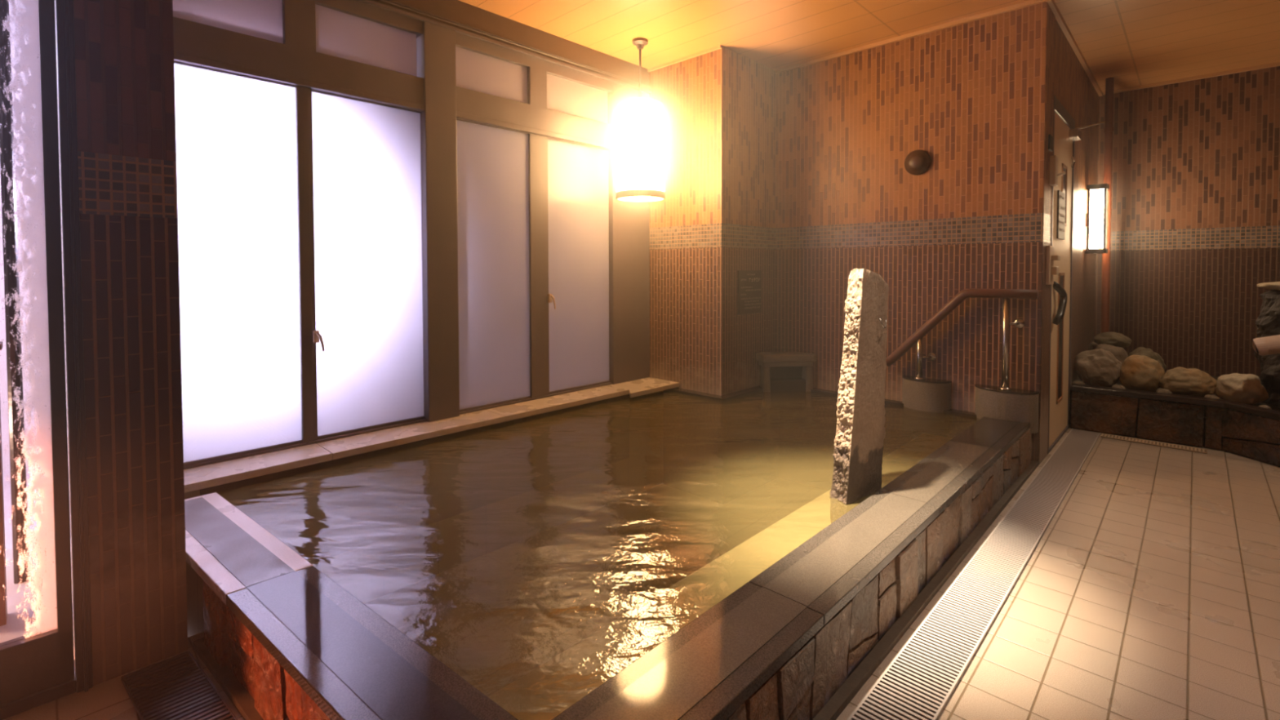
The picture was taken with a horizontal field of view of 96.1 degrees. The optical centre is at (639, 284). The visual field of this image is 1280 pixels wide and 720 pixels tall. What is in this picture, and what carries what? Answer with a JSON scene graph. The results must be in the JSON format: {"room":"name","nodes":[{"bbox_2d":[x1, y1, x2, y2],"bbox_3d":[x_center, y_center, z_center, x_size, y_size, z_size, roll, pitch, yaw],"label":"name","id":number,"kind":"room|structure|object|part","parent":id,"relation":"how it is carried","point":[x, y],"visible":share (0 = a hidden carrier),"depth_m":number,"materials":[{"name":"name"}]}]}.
{"room":"spa","nodes":[
{"label":"spa","id":0,"kind":"room"},
{"bbox_2d":[3,424,1279,719],"bbox_3d":[1.730,1.220,1.355,5.350,0.120,9.500,1,2,44],"label":"floor","id":1,"kind":"structure","parent":0,"point":[1151,591],"depth_m":2.02,"materials":[{"name":"beige tile"}]},
{"bbox_2d":[73,0,187,685],"bbox_3d":[-1.914,-0.213,2.095,1.130,2.920,0.220,1,2,44],"label":"wall pier","id":2,"kind":"object","parent":1,"relation":"on","point":[124,49],"visible":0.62,"depth_m":1.71,"materials":[{"name":"brown tile"}]},
{"bbox_2d":[172,0,651,469],"bbox_3d":[-1.048,-0.388,3.602,0.138,2.384,3.158,1,2,44],"label":"window","id":3,"kind":"structure","parent":2,"relation":"attached to","point":[298,122],"depth_m":2.94,"materials":[{"name":"white glass"}]},
{"bbox_3d":[-1.952,-1.298,2.636,0.006,0.250,0.551,1,2,44],"label":"transom pane","id":4,"kind":"part","parent":3,"relation":"part of","materials":[{"name":"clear glass"}]},
{"bbox_3d":[-1.934,-0.093,2.689,0.006,1.776,0.603,1,2,44],"label":"pane","id":5,"kind":"part","parent":3,"relation":"part of","materials":[{"name":"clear glass"}]},
{"bbox_3d":[-1.913,-0.093,2.706,0.036,1.803,0.655,1,2,44],"label":"sash","id":6,"kind":"part","parent":3,"relation":"part of","materials":[{"name":"white glass"}]},
{"bbox_3d":[-1.477,-1.313,3.128,0.006,0.250,0.537,1,2,44],"label":"transom pane","id":7,"kind":"part","parent":3,"relation":"part of","materials":[{"name":"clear glass"}]},
{"bbox_3d":[-1.494,-0.106,3.153,0.042,1.803,0.635,1,2,44],"label":"sash","id":8,"kind":"part","parent":3,"relation":"part of","materials":[{"name":"white glass"}]},
{"bbox_3d":[-1.481,-0.108,3.175,0.006,1.776,0.585,1,2,44],"label":"pane","id":9,"kind":"part","parent":3,"relation":"part of","materials":[{"name":"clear glass"}]},
{"bbox_2d":[120,650,237,719],"bbox_3d":[-0.844,1.162,1.245,1.603,0.012,0.158,1,2,39],"label":"drain grate","id":10,"kind":"object","parent":1,"relation":"on","point":[176,687],"visible":1,"depth_m":1.62,"materials":[{"name":"black metal"}]},
{"bbox_2d":[183,377,1039,719],"bbox_3d":[0.150,1.263,3.016,2.592,0.910,3.906,1,2,44],"label":"pool","id":11,"kind":"object","parent":1,"relation":"on","point":[800,639],"visible":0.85,"depth_m":1.68,"materials":[{"name":"stone"}]},
{"bbox_2d":[216,390,979,719],"bbox_3d":[0.180,0.872,3.054,2.066,0.001,3.653,1,2,44],"label":"water","id":12,"kind":"object","parent":11,"relation":"in","point":[537,561],"visible":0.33,"depth_m":2.18,"materials":[{"name":"brown liquid"}]},
{"bbox_2d":[755,351,816,391],"bbox_3d":[1.145,0.747,4.529,0.375,0.415,0.369,1,2,44],"label":"outlet","id":13,"kind":"object","parent":11,"relation":"on","point":[780,371],"visible":0.79,"depth_m":4.49,"materials":[{"name":"grey stone"}]},
{"bbox_3d":[0.983,0.794,4.515,0.058,0.322,0.120,0,2,-6],"label":"leg","id":14,"kind":"part","parent":13,"relation":"part of","materials":[{"name":"grey stone"}]},
{"bbox_3d":[1.147,0.792,4.593,0.290,0.320,0.030,0,2,-3],"label":"panel","id":15,"kind":"part","parent":13,"relation":"part of","materials":[{"name":"brown"}]},
{"bbox_3d":[1.318,0.793,4.540,0.058,0.322,0.132,0,2,-6],"label":"leg","id":16,"kind":"part","parent":13,"relation":"part of","materials":[{"name":"grey stone"}]},
{"bbox_2d":[829,268,888,504],"bbox_3d":[0.914,0.484,2.459,0.322,1.110,0.199,-1,2,-38],"label":"stone","id":17,"kind":"object","parent":11,"relation":"on","point":[860,433],"visible":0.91,"depth_m":2.37,"materials":[{"name":"grey stone"}]},
{"bbox_2d":[902,374,951,412],"bbox_3d":[1.928,0.764,3.912,0.316,0.250,0.123,1,2,44],"label":"pedestal","id":18,"kind":"object","parent":11,"relation":"on","point":[931,395],"visible":0.75,"depth_m":3.85,"materials":[{"name":"grey stone"}]},
{"bbox_3d":[1.928,0.645,3.909,0.316,0.012,0.123,1,2,44],"label":"plate","id":19,"kind":"part","parent":18,"relation":"part of","materials":[{"name":"stone"}]},
{"bbox_2d":[885,288,1038,391],"bbox_3d":[2.066,0.330,3.769,0.899,0.623,0.124,1,2,44],"label":"handrail","id":20,"kind":"object","parent":18,"relation":"on","point":[917,337],"visible":0.98,"depth_m":3.64,"materials":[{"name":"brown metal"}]},
{"bbox_3d":[1.895,0.494,3.899,0.068,0.289,0.068,1,2,44],"label":"post","id":21,"kind":"part","parent":20,"relation":"part of","materials":[{"name":"silver metal"}]},
{"bbox_3d":[2.254,0.358,3.548,0.068,0.579,0.068,1,2,44],"label":"post","id":22,"kind":"part","parent":20,"relation":"part of","materials":[{"name":"silver metal"}]},
{"bbox_2d":[974,383,1039,433],"bbox_3d":[2.262,0.773,3.581,0.350,0.250,0.136,1,2,44],"label":"pedestal","id":23,"kind":"object","parent":11,"relation":"on","point":[990,402],"visible":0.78,"depth_m":3.51,"materials":[{"name":"grey stone"}]},
{"bbox_3d":[2.261,0.653,3.578,0.350,0.012,0.136,1,2,44],"label":"plate","id":24,"kind":"part","parent":23,"relation":"part of","materials":[{"name":"stone"}]},
{"bbox_2d":[847,428,1100,719],"bbox_3d":[1.644,1.122,2.534,0.167,0.012,4.680,1,2,44],"label":"drain grate","id":25,"kind":"object","parent":1,"relation":"on","point":[918,683],"visible":1,"depth_m":2.02,"materials":[{"name":"black"}]},
{"bbox_2d":[1100,433,1207,453],"bbox_3d":[3.501,1.081,3.937,0.540,0.007,0.090,1,2,44],"label":"drain grate","id":26,"kind":"object","parent":1,"relation":"on","point":[1103,435],"visible":1,"depth_m":3.92,"materials":[{"name":"black"}]},
{"bbox_2d":[1070,371,1279,466],"bbox_3d":[4.210,0.928,3.706,2.255,0.325,2.460,1,2,44],"label":"planter","id":27,"kind":"object","parent":1,"relation":"on","point":[1251,431],"visible":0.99,"depth_m":3.90,"materials":[{"name":"stone"}]},
{"bbox_2d":[1071,380,1084,384],"bbox_3d":[3.348,0.756,4.395,0.082,0.049,0.064,1,2,44],"label":"rock","id":28,"kind":"object","parent":27,"relation":"on","point":[1074,381],"visible":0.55,"depth_m":4.38,"materials":[{"name":"grey stone"}]},
{"bbox_2d":[1087,341,1098,350],"bbox_3d":[3.880,0.611,4.895,0.149,0.274,0.156,0,2,0],"label":"rock","id":29,"kind":"object","parent":27,"relation":"on","point":[1093,345],"visible":0.09,"depth_m":4.87,"materials":[{"name":"stone"}]},
{"bbox_2d":[1074,349,1122,386],"bbox_3d":[3.489,0.623,4.388,0.300,0.282,0.248,1,2,44],"label":"rock","id":30,"kind":"object","parent":27,"relation":"on","point":[1098,367],"visible":0.97,"depth_m":4.31,"materials":[{"name":"grey stone"}]},
{"bbox_2d":[1100,77,1114,333],"bbox_3d":[4.010,-0.563,4.941,0.068,2.399,0.068,1,2,44],"label":"pole","id":31,"kind":"object","parent":27,"relation":"on","point":[1108,129],"visible":0.85,"depth_m":4.92,"materials":[{"name":"brown wood"}]},
{"bbox_2d":[1095,343,1128,364],"bbox_3d":[3.761,0.604,4.626,0.251,0.266,0.244,-1,2,-22],"label":"rock","id":32,"kind":"object","parent":27,"relation":"on","point":[1120,353],"visible":0.21,"depth_m":4.54,"materials":[{"name":"grey stone"}]},
{"bbox_2d":[1093,331,1131,346],"bbox_3d":[3.840,0.440,4.677,0.241,0.117,0.220,1,2,44],"label":"rock","id":33,"kind":"object","parent":32,"relation":"on","point":[1115,339],"visible":0.93,"depth_m":4.61,"materials":[{"name":"stone"}]},
{"bbox_2d":[1111,384,1125,388],"bbox_3d":[3.519,0.759,4.235,0.087,0.049,0.064,1,2,44],"label":"rock","id":34,"kind":"object","parent":27,"relation":"on","point":[1118,386],"visible":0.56,"depth_m":4.22,"materials":[{"name":"stone"}]},
{"bbox_2d":[1119,355,1164,391],"bbox_3d":[3.673,0.645,4.215,0.228,0.260,0.247,-1,2,-17],"label":"rock","id":35,"kind":"object","parent":27,"relation":"on","point":[1138,372],"visible":0.88,"depth_m":4.16,"materials":[{"name":"brown stone"}]},
{"bbox_2d":[1128,346,1166,370],"bbox_3d":[3.964,0.620,4.516,0.245,0.255,0.245,1,2,44],"label":"rock","id":36,"kind":"object","parent":27,"relation":"on","point":[1141,351],"visible":0.26,"depth_m":4.46,"materials":[{"name":"stone"}]},
{"bbox_2d":[1155,388,1172,393],"bbox_3d":[3.701,0.760,4.062,0.092,0.058,0.070,1,2,44],"label":"rock","id":37,"kind":"object","parent":27,"relation":"on","point":[1158,390],"visible":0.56,"depth_m":4.05,"materials":[{"name":"grey stone"}]},
{"bbox_2d":[1158,366,1217,396],"bbox_3d":[3.851,0.677,4.040,0.315,0.198,0.226,1,2,44],"label":"rock","id":38,"kind":"object","parent":27,"relation":"on","point":[1179,380],"visible":0.86,"depth_m":3.98,"materials":[{"name":"beige stone"}]},
{"bbox_2d":[1204,394,1220,399],"bbox_3d":[3.871,0.768,3.896,0.071,0.048,0.069,0,2,5],"label":"rock","id":39,"kind":"object","parent":27,"relation":"on","point":[1208,395],"visible":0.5,"depth_m":3.88,"materials":[{"name":"grey stone"}]},
{"bbox_2d":[1213,373,1268,404],"bbox_3d":[4.001,0.684,3.830,0.226,0.192,0.250,0,2,-8],"label":"rock","id":40,"kind":"object","parent":27,"relation":"on","point":[1247,388],"visible":0.98,"depth_m":3.77,"materials":[{"name":"beige stone"}]},
{"bbox_2d":[1258,404,1271,408],"bbox_3d":[3.962,0.780,3.650,0.060,0.037,0.046,1,2,44],"label":"rock","id":41,"kind":"object","parent":27,"relation":"on","point":[1260,406],"visible":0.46,"depth_m":3.64,"materials":[{"name":"grey stone"}]},
{"bbox_2d":[1252,281,1279,406],"bbox_3d":[4.180,0.382,3.746,0.607,0.814,0.455,0,2,9],"label":"fountain","id":42,"kind":"object","parent":27,"relation":"on","point":[1266,347],"visible":0.94,"depth_m":3.78,"materials":[{"name":"grey stone"}]},
{"bbox_3d":[4.154,0.339,3.579,0.607,0.209,0.120,0,2,9],"label":"spout","id":43,"kind":"part","parent":42,"relation":"part of","materials":[{"name":"brown wood"}]},
{"bbox_2d":[648,45,776,395],"bbox_3d":[0.585,-0.345,4.883,0.950,2.820,0.950,1,2,44],"label":"wall column","id":44,"kind":"structure","parent":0,"point":[715,220],"depth_m":4.43,"materials":[{"name":"brown tile"}]},
{"bbox_2d":[455,31,649,414],"bbox_3d":[-0.543,-0.381,4.118,0.128,2.340,1.715,1,2,44],"label":"window","id":45,"kind":"structure","parent":44,"relation":"attached to","point":[553,274],"depth_m":3.95,"materials":[{"name":"white glass"}]},
{"bbox_3d":[-0.950,-1.329,3.673,0.006,0.250,0.550,1,2,44],"label":"transom pane","id":46,"kind":"part","parent":45,"relation":"part of","materials":[{"name":"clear glass"}]},
{"bbox_3d":[-0.948,-0.123,3.711,0.006,1.776,0.557,1,2,44],"label":"pane","id":47,"kind":"part","parent":45,"relation":"part of","materials":[{"name":"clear glass"}]},
{"bbox_3d":[-0.898,-0.124,3.757,0.036,1.803,0.692,1,2,44],"label":"sash","id":48,"kind":"part","parent":45,"relation":"part of","materials":[{"name":"white glass"}]},
{"bbox_3d":[-0.456,-1.344,4.186,0.006,0.250,0.595,1,2,44],"label":"transom pane","id":49,"kind":"part","parent":45,"relation":"part of","materials":[{"name":"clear glass"}]},
{"bbox_3d":[-0.492,-0.137,4.191,0.042,1.803,0.728,1,2,44],"label":"sash","id":50,"kind":"part","parent":45,"relation":"part of","materials":[{"name":"white glass"}]},
{"bbox_3d":[-0.450,-0.139,4.243,0.006,1.776,0.595,1,2,44],"label":"pane","id":51,"kind":"part","parent":45,"relation":"part of","materials":[{"name":"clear glass"}]},
{"bbox_2d":[737,270,761,315],"bbox_3d":[0.856,0.055,4.476,0.014,0.338,0.315,1,2,44],"label":"notice board","id":52,"kind":"object","parent":44,"relation":"attached to","point":[749,282],"visible":1,"depth_m":4.46,"materials":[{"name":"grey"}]},
{"bbox_2d":[458,0,1279,92],"bbox_3d":[1.345,-1.719,1.675,6.450,0.100,9.550,1,2,44],"label":"ceiling","id":53,"kind":"structure","parent":0,"point":[1133,42],"depth_m":3.85,"materials":[{"name":"beige paint"}]},
{"bbox_2d":[371,0,648,90],"bbox_3d":[-1.086,-1.624,3.602,0.180,0.185,3.158,1,2,44],"label":"trim","id":54,"kind":"structure","parent":53,"relation":"attached to","point":[457,11],"depth_m":3.79,"materials":[{"name":"brown wood"}]},
{"bbox_2d":[615,37,665,202],"bbox_3d":[0.002,-1.172,4.093,0.354,1.119,0.354,1,2,44],"label":"hanging lantern","id":55,"kind":"object","parent":53,"relation":"hanging from","point":[639,121],"visible":1,"depth_m":3.95,"materials":[{"name":"beige plastic"}]},
{"bbox_3d":[0.003,-0.975,4.098,0.348,0.655,0.348,1,2,44],"label":"lamp shade","id":56,"kind":"part","parent":55,"relation":"part of","materials":[{"name":"white paper"}]},
{"bbox_3d":[0.002,-1.512,4.083,0.015,0.380,0.015,0,2,21],"label":"cord","id":57,"kind":"part","parent":55,"relation":"part of","materials":[{"name":"brown metal"}]},
{"bbox_2d":[647,44,721,71],"bbox_3d":[0.328,-1.732,4.416,0.720,0.020,0.020,1,2,44],"label":"trim","id":58,"kind":"structure","parent":53,"relation":"attached to","point":[719,46],"depth_m":4.39,"materials":[{"name":"brown wood"}]},
{"bbox_2d":[774,1,1046,461],"bbox_3d":[1.845,-0.328,4.187,1.830,2.820,0.200,1,2,44],"label":"wall","id":59,"kind":"structure","parent":0,"point":[971,95],"depth_m":3.94,"materials":[{"name":"brown tile"}]},
{"bbox_2d":[774,0,1045,74],"bbox_3d":[1.764,-1.723,4.068,1.830,0.025,0.025,1,2,44],"label":"trim","id":60,"kind":"structure","parent":59,"relation":"attached to","point":[1030,2],"depth_m":3.92,"materials":[{"name":"brown wood"}]},
{"bbox_2d":[904,149,931,175],"bbox_3d":[1.897,-0.842,3.947,0.170,0.170,0.052,1,2,44],"label":"air vent","id":61,"kind":"object","parent":59,"relation":"in","point":[917,162],"visible":1,"depth_m":3.93,"materials":[{"name":"brown metal"}]},
{"bbox_2d":[1045,0,1102,96],"bbox_3d":[3.343,-1.732,4.369,0.025,0.030,2.640,1,2,44],"label":"trim","id":62,"kind":"structure","parent":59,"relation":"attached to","point":[1051,3],"depth_m":4.09,"materials":[{"name":"brown wood"}]},
{"bbox_2d":[1039,2,1099,464],"bbox_3d":[3.277,-0.340,4.487,0.194,2.820,2.620,1,2,44],"label":"wall","id":63,"kind":"structure","parent":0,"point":[1066,79],"depth_m":4.39,"materials":[{"name":"brown tile"}]},
{"bbox_2d":[1048,134,1053,151],"bbox_3d":[2.541,-0.878,3.562,0.010,0.090,0.090,1,2,44],"label":"plate","id":64,"kind":"object","parent":63,"relation":"attached to","point":[1050,137],"visible":1,"depth_m":3.54,"materials":[{"name":"brown"}]},
{"bbox_2d":[1048,155,1066,186],"bbox_3d":[2.610,-0.714,3.594,0.070,0.180,0.105,1,2,44],"label":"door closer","id":65,"kind":"object","parent":63,"relation":"attached to","point":[1054,174],"visible":1,"depth_m":3.58,"materials":[{"name":"beige plastic"}]},
{"bbox_2d":[1047,95,1105,454],"bbox_3d":[3.002,-0.066,3.999,0.245,2.300,0.984,1,2,44],"label":"door","id":66,"kind":"structure","parent":63,"relation":"attached to","point":[1065,134],"depth_m":4.01,"materials":[{"name":"brown metal"}]},
{"bbox_2d":[1045,245,1060,284],"bbox_3d":[2.572,-0.123,3.582,0.055,0.240,0.150,1,2,44],"label":"box","id":67,"kind":"object","parent":66,"relation":"attached to","point":[1051,270],"visible":1,"depth_m":3.55,"materials":[{"name":"beige plastic"}]},
{"bbox_3d":[2.740,0.117,3.775,0.082,0.282,0.194,1,2,44],"label":"handle","id":68,"kind":"part","parent":66,"relation":"part of","materials":[{"name":"black plastic"}]},
{"bbox_2d":[1056,190,1065,239],"bbox_3d":[2.874,-0.473,3.927,0.010,0.320,0.260,1,2,44],"label":"notice","id":69,"kind":"object","parent":66,"relation":"attached to","point":[1060,195],"visible":1,"depth_m":3.90,"materials":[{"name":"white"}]},
{"bbox_3d":[2.908,-0.066,4.024,0.076,2.300,0.890,1,2,44],"label":"frame","id":70,"kind":"part","parent":66,"relation":"part of","materials":[{"name":"brown metal"}]},
{"bbox_3d":[2.942,-0.011,4.013,0.007,1.650,0.260,1,2,44],"label":"slot trim","id":71,"kind":"part","parent":66,"relation":"part of","materials":[{"name":"brown wood"}]},
{"bbox_3d":[2.941,-0.011,4.015,0.002,1.610,0.220,1,2,44],"label":"slot glass","id":72,"kind":"part","parent":66,"relation":"part of","materials":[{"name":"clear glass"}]},
{"bbox_2d":[1084,183,1109,253],"bbox_3d":[3.798,-0.546,4.784,0.141,0.565,0.136,1,2,44],"label":"wall lantern","id":73,"kind":"object","parent":63,"relation":"attached to","point":[1096,216],"visible":1,"depth_m":4.75,"materials":[{"name":"white glass"}]},
{"bbox_3d":[3.800,-0.546,4.782,0.096,0.485,0.096,1,2,44],"label":"lamp glass","id":74,"kind":"part","parent":73,"relation":"part of","materials":[{"name":"white glass"}]},
{"bbox_2d":[1094,66,1279,376],"bbox_3d":[5.551,-0.337,4.203,3.860,2.820,0.130,1,2,44],"label":"wall","id":75,"kind":"structure","parent":0,"point":[1195,210],"depth_m":4.90,"materials":[{"name":"brown tile"}]},
{"bbox_2d":[1102,62,1279,94],"bbox_3d":[5.537,-1.731,4.068,3.540,0.025,0.025,1,2,44],"label":"trim","id":76,"kind":"structure","parent":75,"relation":"attached to","point":[1273,64],"depth_m":4.85,"materials":[{"name":"brown wood"}]},
{"bbox_3d":[-2.524,-0.225,0.742,0.130,2.820,2.572,1,2,44],"label":"wall","id":77,"kind":"structure","parent":0,"visible":0},
{"bbox_2d":[0,0,93,719],"bbox_3d":[-2.099,0.022,1.175,0.150,2.300,1.374,1,2,44],"label":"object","id":78,"kind":"structure","parent":77,"relation":"in","point":[40,667],"depth_m":1.60,"materials":[{"name":"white glass"}]},
{"bbox_3d":[-2.075,0.030,1.174,0.008,1.915,1.206,1,2,44],"label":"pane","id":79,"kind":"part","parent":78,"relation":"part of","materials":[{"name":"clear glass"}]},
{"label":"outside","id":80,"kind":"structure","parent":0,"visible":0},
{"bbox_2d":[0,465,74,656],"bbox_3d":[-4.798,1.236,0.539,2.790,0.040,6.060,1,2,44],"label":"ground","id":81,"kind":"structure","parent":80,"point":[15,628],"depth_m":2.20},
{"bbox_2d":[0,341,7,626],"bbox_3d":[-2.254,0.686,1.967,0.110,0.970,0.120,1,2,44],"label":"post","id":82,"kind":"object","parent":81,"relation":"on","point":[3,602],"visible":0.88,"depth_m":1.98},
{"bbox_2d":[0,0,29,583],"bbox_3d":[-2.434,-0.146,2.227,0.044,2.620,0.044,1,2,44],"label":"pole","id":83,"kind":"object","parent":81,"relation":"on","point":[11,281],"visible":0.74,"depth_m":2.22,"materials":[{"name":"white"}]},
{"bbox_2d":[0,0,68,471],"bbox_3d":[-4.473,-0.440,2.915,0.100,3.260,10.000,1,2,44],"label":"wall","id":84,"kind":"structure","parent":81,"relation":"on","point":[3,376],"depth_m":3.51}
]}

